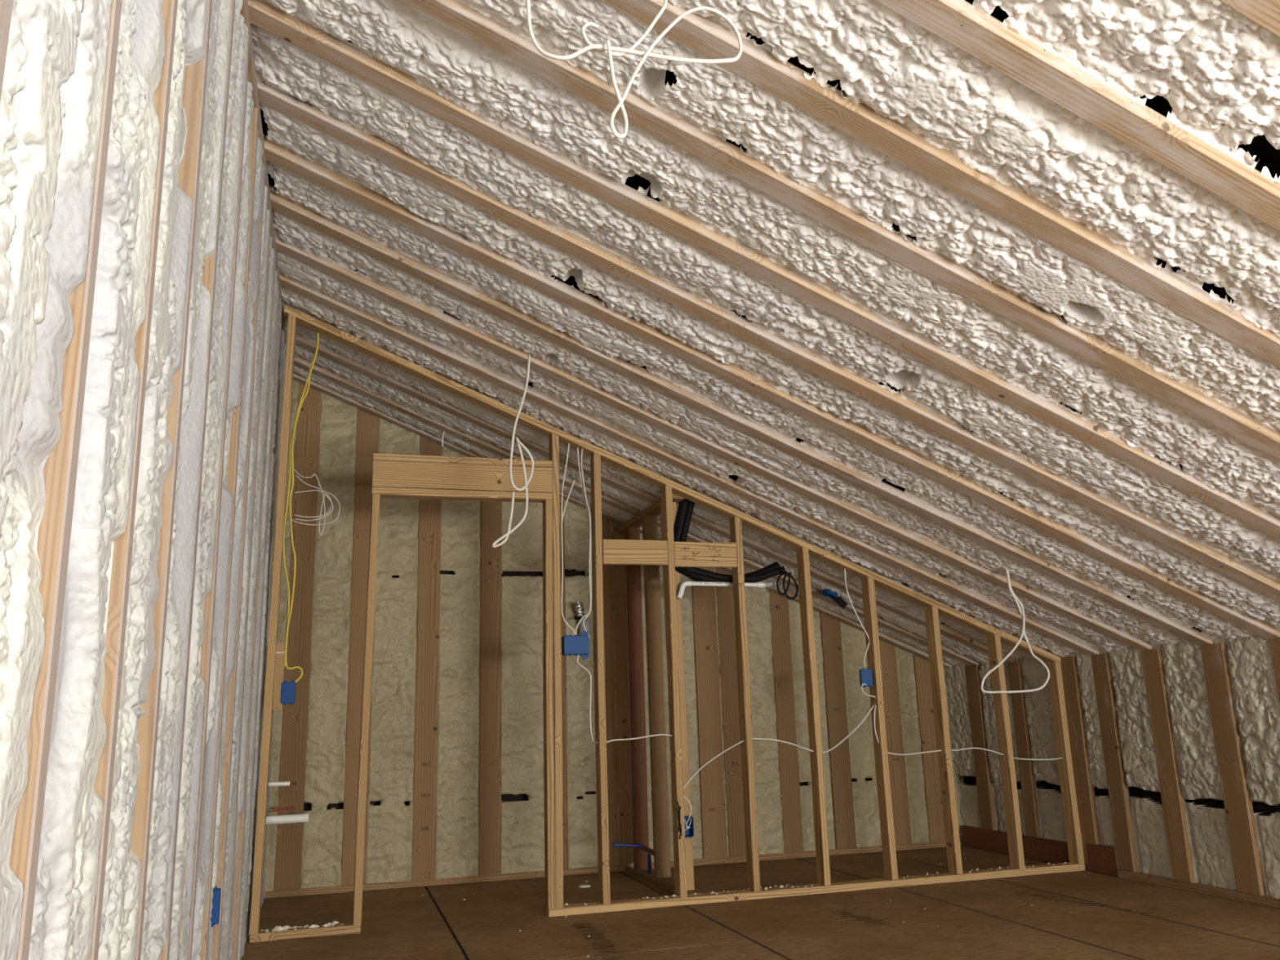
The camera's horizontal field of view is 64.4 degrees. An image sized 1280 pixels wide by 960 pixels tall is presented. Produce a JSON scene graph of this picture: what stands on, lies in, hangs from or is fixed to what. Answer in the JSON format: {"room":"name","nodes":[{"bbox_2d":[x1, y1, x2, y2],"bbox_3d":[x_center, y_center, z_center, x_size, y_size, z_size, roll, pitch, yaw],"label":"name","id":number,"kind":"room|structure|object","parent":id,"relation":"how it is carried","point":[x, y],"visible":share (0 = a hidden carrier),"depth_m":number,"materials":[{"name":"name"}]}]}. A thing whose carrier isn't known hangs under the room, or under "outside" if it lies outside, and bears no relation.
{"room":"unfinished attic","nodes":[
{"label":"unfinished attic","id":0,"kind":"room"},
{"bbox_2d":[0,0,285,959],"bbox_3d":[-0.586,-0.408,0.777,0.066,3.140,11.600,2,-13,-16],"label":"foam","id":1,"kind":"object","parent":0,"point":[52,96],"visible":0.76,"depth_m":1.65,"materials":[{"name":"plastic"}]},
{"bbox_2d":[240,0,286,355],"bbox_3d":[-0.612,-1.916,1.054,0.076,0.037,11.440,2,-13,-16],"label":"plate","id":2,"kind":"object","parent":1,"relation":"on","point":[244,12],"visible":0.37,"depth_m":3.63,"materials":[{"name":"brown wood"}]},
{"bbox_2d":[293,371,951,667],"bbox_3d":[-0.035,0.309,6.838,4.666,1.959,0.072,2,-13,-16],"label":"rafter","id":3,"kind":"object","parent":2,"relation":"on","point":[296,376],"visible":0.44,"depth_m":6.71,"materials":[{"name":"brown wood"}]},
{"bbox_2d":[293,354,979,665],"bbox_3d":[0.053,0.240,6.548,4.666,1.959,0.091,2,-13,-16],"label":"rafter","id":4,"kind":"object","parent":2,"relation":"on","point":[302,362],"visible":0.59,"depth_m":6.41,"materials":[{"name":"brown wood"}]},
{"bbox_2d":[441,431,444,446],"bbox_3d":[-1.210,-0.282,6.347,0.061,0.154,0.012,2,-13,-16],"label":"loose cable","id":5,"kind":"object","parent":4,"relation":"hanging from","point":[443,432],"visible":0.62,"depth_m":6.33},
{"bbox_2d":[821,588,847,608],"bbox_3d":[1.279,0.749,6.632,0.203,0.166,0.133,2,-13,-16],"label":"ceiling box","id":6,"kind":"object","parent":4,"relation":"attached to","point":[827,593],"visible":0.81,"depth_m":6.65,"materials":[{"name":"blue plastic"}]},
{"bbox_2d":[285,328,1015,662],"bbox_3d":[0.164,0.153,6.185,4.666,1.959,0.091,2,-13,-16],"label":"rafter","id":7,"kind":"object","parent":2,"relation":"on","point":[300,340],"visible":0.7,"depth_m":6.10,"materials":[{"name":"brown wood"}]},
{"bbox_2d":[282,303,1023,640],"bbox_3d":[0.271,0.069,5.835,4.666,1.959,0.090,2,-13,-16],"label":"rafter","id":8,"kind":"object","parent":2,"relation":"on","point":[283,304],"visible":0.11,"depth_m":5.78,"materials":[{"name":"brown wood"}]},
{"bbox_2d":[279,272,1099,654],"bbox_3d":[0.385,-0.020,5.461,4.666,1.959,0.090,2,-13,-16],"label":"rafter","id":9,"kind":"object","parent":2,"relation":"on","point":[322,298],"visible":0.87,"depth_m":5.39,"materials":[{"name":"brown wood"}]},
{"bbox_2d":[275,238,1152,650],"bbox_3d":[0.499,-0.111,5.083,4.666,1.959,0.090,2,-13,-16],"label":"rafter","id":10,"kind":"object","parent":2,"relation":"on","point":[452,324],"visible":0.87,"depth_m":5.01,"materials":[{"name":"brown wood"}]},
{"bbox_2d":[492,352,533,547],"bbox_3d":[-0.587,-0.185,4.712,0.193,1.013,0.024,2,-13,-16],"label":"loose cable","id":11,"kind":"object","parent":10,"relation":"hanging from","point":[506,535],"visible":0.98,"depth_m":4.68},
{"bbox_2d":[269,190,1213,645],"bbox_3d":[0.614,-0.200,4.708,4.666,1.959,0.093,2,-13,-16],"label":"rafter","id":12,"kind":"object","parent":2,"relation":"on","point":[295,211],"visible":0.91,"depth_m":4.62,"materials":[{"name":"brown wood"}]},
{"bbox_2d":[247,0,1279,540],"bbox_3d":[0.963,-0.474,3.560,4.666,1.959,0.092,2,-13,-16],"label":"rafter","id":13,"kind":"object","parent":2,"relation":"on","point":[262,14],"visible":0.98,"depth_m":3.41,"materials":[{"name":"brown wood"}]},
{"bbox_2d":[257,80,1279,600],"bbox_3d":[0.841,-0.379,3.961,4.666,1.959,0.092,2,-13,-16],"label":"rafter","id":14,"kind":"object","parent":2,"relation":"on","point":[375,146],"visible":0.91,"depth_m":3.86,"materials":[{"name":"brown wood"}]},
{"bbox_2d":[263,138,1279,639],"bbox_3d":[0.729,-0.291,4.328,4.666,1.959,0.092,2,-13,-16],"label":"rafter","id":15,"kind":"object","parent":2,"relation":"on","point":[282,157],"visible":0.93,"depth_m":4.25,"materials":[{"name":"brown wood"}]},
{"bbox_2d":[394,0,1279,460],"bbox_3d":[1.088,-0.573,3.150,4.666,1.959,0.093,2,-13,-16],"label":"rafter","id":16,"kind":"object","parent":2,"relation":"on","point":[464,20],"visible":0.98,"depth_m":3.04,"materials":[{"name":"brown wood"}]},
{"bbox_2d":[600,0,1279,367],"bbox_3d":[1.199,-0.660,2.785,4.666,1.959,0.089,2,-13,-16],"label":"rafter","id":17,"kind":"object","parent":2,"relation":"on","point":[707,37],"visible":0.98,"depth_m":2.70,"materials":[{"name":"brown wood"}]},
{"bbox_2d":[875,0,1279,231],"bbox_3d":[1.319,-0.754,2.392,4.666,1.959,0.092,2,-13,-16],"label":"rafter","id":18,"kind":"object","parent":2,"relation":"on","point":[956,22],"visible":1,"depth_m":2.32,"materials":[{"name":"brown wood"}]},
{"bbox_2d":[1219,0,1279,37],"bbox_3d":[1.433,-0.843,2.017,4.666,1.959,0.092,2,-13,-16],"label":"rafter","id":19,"kind":"object","parent":2,"relation":"on","point":[1266,13],"visible":1,"depth_m":1.99,"materials":[{"name":"brown wood"}]},
{"bbox_2d":[303,568,872,810],"bbox_3d":[-0.038,0.889,6.896,4.860,3.320,0.040,2,-13,-16],"label":"wall","id":20,"kind":"structure","parent":0,"point":[522,797],"depth_m":6.52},
{"bbox_2d":[264,379,964,891],"bbox_3d":[-0.014,0.938,6.775,4.720,3.070,0.080,2,-13,-16],"label":"foam","id":21,"kind":"object","parent":20,"relation":"attached to","point":[393,696],"visible":0.55,"depth_m":6.40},
{"bbox_2d":[573,601,591,635],"bbox_3d":[-0.372,0.894,6.562,0.125,0.213,0.110,2,-13,-16],"label":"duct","id":22,"kind":"object","parent":21,"relation":"attached to","point":[579,606],"visible":0.91,"depth_m":6.54,"materials":[{"name":"metal"}]},
{"bbox_2d":[612,841,653,873],"bbox_3d":[0.002,2.184,5.879,0.194,0.219,0.519,-5,-13,13],"label":"tube","id":23,"kind":"object","parent":20,"relation":"attached to","point":[650,851],"visible":1,"depth_m":5.90,"materials":[{"name":"plastic"}]},
{"bbox_2d":[617,492,700,894],"bbox_3d":[0.073,1.259,6.070,0.110,2.182,1.154,2,-13,-16],"label":"wall frame","id":24,"kind":"object","parent":20,"relation":"attached to","point":[647,518],"visible":0.77,"depth_m":6.07,"materials":[{"name":"brown wood"}]},
{"bbox_2d":[240,845,1279,959],"bbox_3d":[1.627,1.266,1.319,5.200,0.051,12.100,2,-13,-16],"label":"floor","id":25,"kind":"structure","parent":0,"point":[1086,914],"depth_m":4.70,"materials":[{"name":"wood"}]},
{"bbox_2d":[0,0,13,102],"bbox_3d":[-0.644,-0.352,0.932,0.091,3.062,0.039,2,-13,-16],"label":"stud","id":26,"kind":"object","parent":25,"relation":"on","point":[6,6],"visible":1,"depth_m":0.96,"materials":[{"name":"brown wood"}]},
{"bbox_2d":[9,0,122,959],"bbox_3d":[-0.760,-0.260,1.315,0.092,3.062,0.038,2,-13,-16],"label":"stud","id":27,"kind":"object","parent":25,"relation":"on","point":[60,468],"visible":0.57,"depth_m":1.24,"materials":[{"name":"brown wood"}]},
{"bbox_2d":[86,0,177,959],"bbox_3d":[-0.876,-0.170,1.693,0.091,3.062,0.040,2,-13,-16],"label":"stud","id":28,"kind":"object","parent":25,"relation":"on","point":[122,546],"visible":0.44,"depth_m":1.62,"materials":[{"name":"brown wood"}]},
{"bbox_2d":[129,0,212,959],"bbox_3d":[-0.991,-0.080,2.070,0.091,3.062,0.039,2,-13,-16],"label":"stud","id":29,"kind":"object","parent":25,"relation":"on","point":[195,74],"visible":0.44,"depth_m":2.03,"materials":[{"name":"brown wood"}]},
{"bbox_2d":[157,0,235,959],"bbox_3d":[-1.108,0.011,2.451,0.092,3.062,0.041,2,-13,-16],"label":"stud","id":30,"kind":"object","parent":25,"relation":"on","point":[209,275],"visible":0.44,"depth_m":2.51,"materials":[{"name":"brown wood"}]},
{"bbox_2d":[188,33,249,959],"bbox_3d":[-1.222,0.102,2.831,0.093,3.062,0.040,2,-13,-16],"label":"stud","id":31,"kind":"object","parent":25,"relation":"on","point":[209,604],"visible":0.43,"depth_m":2.77,"materials":[{"name":"brown wood"}]},
{"bbox_2d":[199,107,258,959],"bbox_3d":[-1.337,0.193,3.212,0.092,3.062,0.040,2,-13,-16],"label":"stud","id":32,"kind":"object","parent":25,"relation":"on","point":[232,467],"visible":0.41,"depth_m":3.25,"materials":[{"name":"brown wood"}]},
{"bbox_2d":[211,166,265,959],"bbox_3d":[-1.451,0.283,3.587,0.093,3.062,0.040,2,-13,-16],"label":"stud","id":33,"kind":"object","parent":25,"relation":"on","point":[216,932],"visible":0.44,"depth_m":3.46,"materials":[{"name":"brown wood"}]},
{"bbox_2d":[209,886,221,926],"bbox_3d":[-1.395,1.388,3.308,0.051,0.119,0.055,2,-13,-16],"label":"electrical box","id":34,"kind":"object","parent":33,"relation":"attached to","point":[215,918],"visible":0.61,"depth_m":3.29,"materials":[{"name":"blue plastic"}]},
{"bbox_2d":[226,214,271,959],"bbox_3d":[-1.567,0.371,3.957,0.092,3.062,0.040,2,-13,-16],"label":"stud","id":35,"kind":"object","parent":25,"relation":"on","point":[256,434],"visible":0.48,"depth_m":3.99,"materials":[{"name":"brown wood"}]},
{"bbox_2d":[230,255,275,959],"bbox_3d":[-1.679,0.461,4.333,0.092,3.062,0.041,2,-13,-16],"label":"stud","id":36,"kind":"object","parent":25,"relation":"on","point":[242,816],"visible":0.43,"depth_m":4.14,"materials":[{"name":"brown wood"}]},
{"bbox_2d":[243,289,279,955],"bbox_3d":[-1.794,0.550,4.704,0.092,3.062,0.039,2,-13,-16],"label":"stud","id":37,"kind":"object","parent":25,"relation":"on","point":[278,290],"visible":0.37,"depth_m":4.61,"materials":[{"name":"brown wood"}]},
{"bbox_2d":[262,721,272,902],"bbox_3d":[-2.180,0.853,5.972,0.092,3.062,0.039,2,-13,-16],"label":"stud","id":38,"kind":"object","parent":25,"relation":"on","point":[272,722],"visible":0.09,"depth_m":5.71,"materials":[{"name":"brown wood"}]},
{"bbox_2d":[268,333,284,622],"bbox_3d":[-1.964,0.684,5.265,0.091,3.062,0.040,2,-13,-16],"label":"stud","id":39,"kind":"object","parent":25,"relation":"on","point":[276,467],"visible":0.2,"depth_m":5.43,"materials":[{"name":"brown wood"}]},
{"bbox_2d":[267,781,290,786],"bbox_3d":[-1.797,1.510,5.043,0.114,0.023,0.022,2,-13,-16],"label":"pipe stub","id":40,"kind":"object","parent":39,"relation":"attached to","point":[282,783],"visible":0.88,"depth_m":5.04,"materials":[{"name":"white plastic"}]},
{"bbox_2d":[265,813,308,824],"bbox_3d":[-1.765,1.691,5.063,0.215,0.042,0.042,2,-13,-16],"label":"pipe stub","id":41,"kind":"object","parent":39,"relation":"attached to","point":[296,818],"visible":0.88,"depth_m":5.05,"materials":[{"name":"white plastic"}]},
{"bbox_2d":[268,806,295,812],"bbox_3d":[-1.781,1.640,5.060,0.127,0.022,0.029,2,-13,-16],"label":"copper pipe","id":42,"kind":"object","parent":41,"relation":"attached to","point":[282,808],"visible":1,"depth_m":5.06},
{"bbox_2d":[265,884,354,898],"bbox_3d":[-1.855,2.333,5.705,0.480,0.039,0.267,2,-13,-16],"label":"plate","id":43,"kind":"object","parent":25,"relation":"on","point":[348,888],"depth_m":5.82,"materials":[{"name":"brown wood"}]},
{"bbox_2d":[273,382,321,890],"bbox_3d":[-2.065,0.864,6.155,0.144,3.035,0.040,2,-13,-16],"label":"stud","id":44,"kind":"object","parent":43,"relation":"on","point":[287,873],"visible":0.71,"depth_m":6.11,"materials":[{"name":"brown wood"}]},
{"bbox_2d":[341,408,378,885],"bbox_3d":[-1.714,0.952,6.242,0.138,2.884,0.039,2,-13,-16],"label":"stud","id":45,"kind":"object","parent":43,"relation":"on","point":[367,424],"visible":0.76,"depth_m":6.22,"materials":[{"name":"brown wood"}]},
{"bbox_2d":[362,871,544,891],"bbox_3d":[-1.070,2.363,5.940,1.073,0.039,0.270,2,-13,-16],"label":"plate","id":46,"kind":"object","parent":25,"relation":"on","point":[383,886],"depth_m":6.05,"materials":[{"name":"brown wood"}]},
{"bbox_2d":[411,436,441,879],"bbox_3d":[-1.327,1.046,6.336,0.141,2.718,0.040,2,-13,-16],"label":"stud","id":47,"kind":"object","parent":46,"relation":"on","point":[425,746],"visible":0.91,"depth_m":6.27,"materials":[{"name":"brown wood"}]},
{"bbox_2d":[478,501,502,875],"bbox_3d":[-0.947,1.141,6.429,0.136,2.554,0.040,2,-13,-16],"label":"stud","id":48,"kind":"object","parent":46,"relation":"on","point":[491,557],"visible":0.76,"depth_m":6.37,"materials":[{"name":"brown wood"}]},
{"bbox_2d":[563,866,598,875],"bbox_3d":[-0.355,2.392,6.158,0.273,0.039,0.269,2,-13,-16],"label":"plate","id":49,"kind":"object","parent":25,"relation":"on","point":[587,870],"depth_m":6.28,"materials":[{"name":"brown wood"}]},
{"bbox_2d":[559,497,568,869],"bbox_3d":[-0.546,1.239,6.527,0.140,2.384,0.039,2,-13,-16],"label":"stud","id":50,"kind":"object","parent":49,"relation":"on","point":[565,813],"visible":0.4,"depth_m":6.45,"materials":[{"name":"brown wood"}]},
{"bbox_2d":[578,884,590,887],"bbox_3d":[-0.319,2.333,5.837,0.068,0.008,0.068,2,-13,-16],"label":"plastic lid","id":51,"kind":"object","parent":25,"relation":"on","point":[583,885],"visible":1,"depth_m":5.82,"materials":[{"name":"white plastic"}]},
{"bbox_2d":[609,864,627,872],"bbox_3d":[-0.130,2.399,6.219,0.175,0.039,0.259,2,-13,-16],"label":"plate","id":52,"kind":"object","parent":25,"relation":"on","point":[613,868],"depth_m":6.34,"materials":[{"name":"brown wood"}]},
{"bbox_2d":[601,516,618,866],"bbox_3d":[-0.211,1.327,6.608,0.085,2.228,0.039,2,-13,-16],"label":"stud","id":53,"kind":"object","parent":52,"relation":"on","point":[606,523],"visible":0.52,"depth_m":6.57,"materials":[{"name":"brown wood"}]},
{"bbox_2d":[611,520,633,865],"bbox_3d":[-0.121,1.349,6.631,0.094,2.191,0.039,2,-13,-16],"label":"stud","id":54,"kind":"object","parent":52,"relation":"on","point":[619,571],"visible":0.86,"depth_m":6.58,"materials":[{"name":"brown wood"}]},
{"bbox_2d":[261,857,1066,957],"bbox_3d":[0.356,2.172,5.337,4.407,0.065,2.193,2,-13,-16],"label":"crumbs","id":55,"kind":"object","parent":25,"relation":"on","point":[276,928],"visible":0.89,"depth_m":4.76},
{"bbox_2d":[248,305,1084,942],"bbox_3d":[0.360,0.685,5.625,4.567,3.090,0.099,2,-13,-16],"label":"frame","id":56,"kind":"object","parent":25,"relation":"on","point":[399,476],"visible":0.98,"depth_m":5.46,"materials":[{"name":"brown wood"}]},
{"bbox_2d":[280,680,296,704],"bbox_3d":[-1.715,1.038,4.952,0.066,0.114,0.061,2,-13,-16],"label":"electrical box","id":57,"kind":"object","parent":56,"relation":"attached to","point":[287,689],"visible":1,"depth_m":4.93,"materials":[{"name":"blue plastic"}]},
{"bbox_2d":[282,332,319,682],"bbox_3d":[-1.746,0.100,5.189,0.135,1.864,0.020,2,-13,-16],"label":"cable","id":58,"kind":"object","parent":56,"relation":"attached to","point":[291,442],"visible":0.97,"depth_m":5.16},
{"bbox_2d":[291,469,340,535],"bbox_3d":[-1.683,0.116,5.272,0.248,0.348,0.045,2,-13,-16],"label":"wire","id":59,"kind":"object","parent":56,"relation":"attached to","point":[323,496],"visible":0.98,"depth_m":5.27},
{"bbox_2d":[560,480,575,529],"bbox_3d":[-0.391,0.134,5.529,0.083,0.280,0.008,2,-13,-16],"label":"cable","id":60,"kind":"object","parent":56,"relation":"attached to","point":[574,480],"visible":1,"depth_m":5.53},
{"bbox_2d":[560,443,575,635],"bbox_3d":[-0.393,0.303,5.488,0.079,1.085,0.008,2,-13,-16],"label":"cable","id":61,"kind":"object","parent":56,"relation":"attached to","point":[564,620],"visible":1,"depth_m":5.47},
{"bbox_2d":[560,630,589,659],"bbox_3d":[-0.342,0.875,5.368,0.136,0.155,0.071,2,-13,-16],"label":"electrical box","id":62,"kind":"object","parent":56,"relation":"attached to","point":[575,645],"visible":0.99,"depth_m":5.34,"materials":[{"name":"blue plastic"}]},
{"bbox_2d":[577,654,593,741],"bbox_3d":[-0.287,1.127,5.323,0.084,0.471,0.008,2,-13,-16],"label":"cable","id":63,"kind":"object","parent":62,"relation":"attached to","point":[578,663],"visible":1,"depth_m":5.33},
{"bbox_2d":[574,448,591,635],"bbox_3d":[-0.311,0.327,5.496,0.098,1.036,0.008,2,-13,-16],"label":"cable","id":64,"kind":"object","parent":56,"relation":"attached to","point":[588,614],"visible":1,"depth_m":5.50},
{"bbox_2d":[577,448,591,637],"bbox_3d":[-0.299,0.323,5.522,0.075,1.066,0.008,2,-13,-16],"label":"cable","id":65,"kind":"object","parent":56,"relation":"attached to","point":[584,618],"visible":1,"depth_m":5.52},
{"bbox_2d":[595,733,671,743],"bbox_3d":[-0.028,1.362,5.346,0.423,0.041,0.008,2,-13,-16],"label":"cable","id":66,"kind":"object","parent":56,"relation":"attached to","point":[611,740],"visible":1,"depth_m":5.35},
{"bbox_2d":[675,801,681,839],"bbox_3d":[0.202,1.763,5.264,0.029,0.187,0.008,2,-13,-16],"label":"wire","id":67,"kind":"object","parent":56,"relation":"attached to","point":[679,808],"visible":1,"depth_m":5.26,"materials":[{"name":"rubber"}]},
{"bbox_2d":[684,815,693,838],"bbox_3d":[0.248,1.848,5.416,0.060,0.112,0.060,2,-13,-16],"label":"electrical box","id":68,"kind":"object","parent":56,"relation":"attached to","point":[689,833],"visible":0.54,"depth_m":5.43,"materials":[{"name":"blue plastic"}]},
{"bbox_2d":[683,740,743,817],"bbox_3d":[0.414,1.586,5.432,0.424,0.405,0.017,2,-13,-16],"label":"cable","id":69,"kind":"object","parent":56,"relation":"attached to","point":[700,769],"visible":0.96,"depth_m":5.41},
{"bbox_2d":[676,580,780,599],"bbox_3d":[0.510,0.626,5.806,0.643,0.114,0.053,2,-13,-16],"label":"drain pipe","id":70,"kind":"object","parent":56,"relation":"attached to","point":[688,583],"visible":0.94,"depth_m":5.77,"materials":[{"name":"white plastic"}]},
{"bbox_2d":[673,498,785,586],"bbox_3d":[0.501,0.337,5.885,0.690,0.562,0.084,2,-13,-16],"label":"flexible duct","id":71,"kind":"object","parent":56,"relation":"attached to","point":[686,507],"visible":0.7,"depth_m":5.80,"materials":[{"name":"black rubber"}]},
{"bbox_2d":[776,568,798,599],"bbox_3d":[0.850,0.602,5.862,0.137,0.181,0.012,2,-13,-16],"label":"wire","id":72,"kind":"object","parent":71,"relation":"attached to","point":[788,574],"visible":1,"depth_m":5.86,"materials":[{"name":"black rubber"}]},
{"bbox_2d":[752,704,874,753],"bbox_3d":[0.974,1.376,5.647,0.809,0.280,0.008,2,-13,-16],"label":"cable","id":73,"kind":"object","parent":56,"relation":"attached to","point":[873,706],"visible":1,"depth_m":5.63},
{"bbox_2d":[844,568,869,666],"bbox_3d":[1.260,0.795,5.873,0.134,0.565,0.008,2,-13,-16],"label":"cable","id":74,"kind":"object","parent":56,"relation":"attached to","point":[844,569],"visible":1,"depth_m":5.87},
{"bbox_2d":[858,668,873,687],"bbox_3d":[1.292,1.131,5.807,0.064,0.106,0.063,-2,-13,3],"label":"electrical box","id":75,"kind":"object","parent":56,"relation":"attached to","point":[865,675],"visible":1,"depth_m":5.78,"materials":[{"name":"blue plastic"}]},
{"bbox_2d":[861,683,879,743],"bbox_3d":[1.309,1.332,5.739,0.106,0.361,0.008,2,-13,-16],"label":"cable","id":76,"kind":"object","parent":56,"relation":"attached to","point":[864,692],"visible":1,"depth_m":5.75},
{"bbox_2d":[887,747,1062,759],"bbox_3d":[1.940,1.595,5.889,1.201,0.099,0.008,2,-13,-16],"label":"cable","id":77,"kind":"object","parent":56,"relation":"attached to","point":[966,748],"visible":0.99,"depth_m":5.88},
{"bbox_2d":[693,855,746,866],"bbox_3d":[0.510,2.424,6.412,0.440,0.039,0.270,2,-13,-16],"label":"plate","id":78,"kind":"object","parent":25,"relation":"on","point":[696,862],"depth_m":6.53,"materials":[{"name":"brown wood"}]},
{"bbox_2d":[691,567,727,858],"bbox_3d":[0.454,1.483,6.774,0.164,1.960,0.039,2,-13,-16],"label":"stud","id":79,"kind":"object","parent":78,"relation":"on","point":[713,826],"visible":0.95,"depth_m":6.73,"materials":[{"name":"brown wood"}]},
{"bbox_2d":[715,567,746,857],"bbox_3d":[0.612,1.524,6.812,0.145,1.888,0.040,2,-13,-16],"label":"stud","id":80,"kind":"object","parent":78,"relation":"on","point":[726,615],"visible":0.72,"depth_m":6.77,"materials":[{"name":"brown wood"}]},
{"bbox_2d":[759,850,816,861],"bbox_3d":[0.952,2.440,6.541,0.498,0.039,0.271,2,-13,-16],"label":"plate","id":81,"kind":"object","parent":25,"relation":"on","point":[809,853],"depth_m":6.67,"materials":[{"name":"brown wood"}]},
{"bbox_2d":[768,591,803,853],"bbox_3d":[0.986,1.616,6.903,0.137,1.726,0.039,2,-13,-16],"label":"stud","id":82,"kind":"object","parent":81,"relation":"on","point":[779,605],"visible":0.96,"depth_m":6.88,"materials":[{"name":"brown wood"}]},
{"bbox_2d":[828,845,882,855],"bbox_3d":[1.425,2.458,6.678,0.495,0.039,0.270,2,-13,-16],"label":"plate","id":83,"kind":"object","parent":25,"relation":"on","point":[877,848],"depth_m":6.81,"materials":[{"name":"brown wood"}]},
{"bbox_2d":[819,613,856,848],"bbox_3d":[1.357,1.707,6.995,0.148,1.569,0.039,2,-13,-16],"label":"stud","id":84,"kind":"object","parent":83,"relation":"on","point":[830,628],"visible":1,"depth_m":6.97,"materials":[{"name":"brown wood"}]},
{"bbox_2d":[895,840,946,850],"bbox_3d":[1.894,2.475,6.816,0.513,0.039,0.273,2,-13,-16],"label":"plate","id":85,"kind":"object","parent":25,"relation":"on","point":[934,844],"depth_m":6.95,"materials":[{"name":"brown wood"}]},
{"bbox_2d":[879,639,911,844],"bbox_3d":[1.765,1.808,7.095,0.143,1.393,0.039,2,-13,-16],"label":"stud","id":86,"kind":"object","parent":85,"relation":"on","point":[898,782],"visible":0.74,"depth_m":7.07,"materials":[{"name":"brown wood"}]},
{"bbox_2d":[912,654,945,842],"bbox_3d":[2.044,1.877,7.164,0.144,1.273,0.039,2,-13,-16],"label":"stud","id":87,"kind":"object","parent":85,"relation":"on","point":[922,666],"visible":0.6,"depth_m":7.14,"materials":[{"name":"brown wood"}]},
{"bbox_2d":[960,825,1069,863],"bbox_3d":[2.411,2.333,6.487,0.036,0.135,1.170,2,-13,-16],"label":"board","id":88,"kind":"object","parent":25,"relation":"on","point":[1040,849],"visible":0.85,"depth_m":6.40,"materials":[{"name":"brown wood"}]},
{"bbox_2d":[964,665,996,830],"bbox_3d":[2.316,1.807,6.901,0.039,1.076,0.141,2,-13,-16],"label":"stud","id":89,"kind":"object","parent":88,"relation":"on","point":[983,776],"visible":0.97,"depth_m":6.88,"materials":[{"name":"brown wood"}]},
{"bbox_2d":[1007,661,1040,837],"bbox_3d":[2.448,1.703,6.466,0.038,1.076,0.111,2,-13,-16],"label":"stud","id":90,"kind":"object","parent":88,"relation":"on","point":[1028,786],"visible":1,"depth_m":6.44,"materials":[{"name":"brown wood"}]},
{"bbox_2d":[1060,656,1101,863],"bbox_3d":[2.594,1.638,5.980,0.038,1.176,0.132,2,-13,-16],"label":"stud","id":91,"kind":"object","parent":25,"relation":"on","point":[1084,786],"visible":0.96,"depth_m":5.96,"materials":[{"name":"brown wood"}]},
{"bbox_2d":[1085,843,1120,876],"bbox_3d":[2.631,2.150,5.756,0.037,0.150,0.230,2,-13,-16],"label":"wood block","id":92,"kind":"object","parent":25,"relation":"on","point":[1102,859],"visible":0.95,"depth_m":5.74,"materials":[{"name":"brown wood"}]},
{"bbox_2d":[1117,870,1279,909],"bbox_3d":[4.103,1.069,0.983,0.100,0.038,9.960,2,-13,-16],"label":"plate","id":93,"kind":"object","parent":25,"relation":"on","point":[1197,887],"visible":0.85,"depth_m":5.08,"materials":[{"name":"brown wood"}]},
{"bbox_2d":[1090,653,1139,871],"bbox_3d":[2.672,1.576,5.721,0.039,1.176,0.123,2,-13,-16],"label":"stud","id":94,"kind":"object","parent":93,"relation":"on","point":[1117,788],"visible":1,"depth_m":5.69,"materials":[{"name":"brown wood"}]},
{"bbox_2d":[1141,648,1195,882],"bbox_3d":[2.784,1.489,5.357,0.039,1.176,0.125,2,-13,-16],"label":"stud","id":95,"kind":"object","parent":93,"relation":"on","point":[1180,855],"visible":1,"depth_m":5.33,"materials":[{"name":"brown wood"}]},
{"bbox_2d":[1200,643,1266,895],"bbox_3d":[2.900,1.398,4.974,0.038,1.176,0.136,2,-13,-16],"label":"stud","id":96,"kind":"object","parent":93,"relation":"on","point":[1243,839],"visible":1,"depth_m":4.95,"materials":[{"name":"brown wood"}]},
{"bbox_2d":[1268,637,1279,703],"bbox_3d":[3.015,1.308,4.597,0.039,1.176,0.135,2,-13,-16],"label":"stud","id":97,"kind":"object","parent":93,"relation":"on","point":[1274,643],"visible":1,"depth_m":4.74,"materials":[{"name":"brown wood"}]},
{"bbox_2d":[260,0,1279,626],"bbox_3d":[1.629,-1.079,1.611,5.200,2.191,11.800,2,-13,-16],"label":"ceiling","id":98,"kind":"structure","parent":0,"point":[1268,156],"depth_m":2.75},
{"bbox_2d":[526,0,742,138],"bbox_3d":[-0.004,-0.924,2.181,0.488,0.459,0.052,2,-13,-16],"label":"loose cable","id":99,"kind":"object","parent":98,"relation":"hanging from","point":[606,47],"visible":1,"depth_m":2.17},
{"bbox_2d":[250,0,1279,665],"bbox_3d":[1.612,-0.942,1.584,4.679,1.978,11.620,2,-13,-16],"label":"foam","id":100,"kind":"object","parent":98,"relation":"attached to","point":[1217,68],"visible":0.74,"depth_m":3.38,"materials":[{"name":"plastic"}]},
{"bbox_2d":[980,570,1049,693],"bbox_3d":[1.859,0.722,5.112,0.410,0.685,0.023,2,-13,-16],"label":"loose cable","id":101,"kind":"object","parent":98,"relation":"hanging from","point":[1017,601],"visible":0.98,"depth_m":5.10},
{"bbox_2d":[963,776,1279,816],"bbox_3d":[3.942,0.562,1.977,0.040,1.520,11.700,2,-13,-16],"label":"wall","id":102,"kind":"structure","parent":0,"point":[1258,807],"depth_m":5.57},
{"bbox_2d":[943,626,1279,898],"bbox_3d":[3.874,0.612,1.891,0.098,1.370,11.600,2,-13,-16],"label":"foam","id":103,"kind":"object","parent":102,"relation":"attached to","point":[1251,666],"visible":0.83,"depth_m":5.43,"materials":[{"name":"plastic"}]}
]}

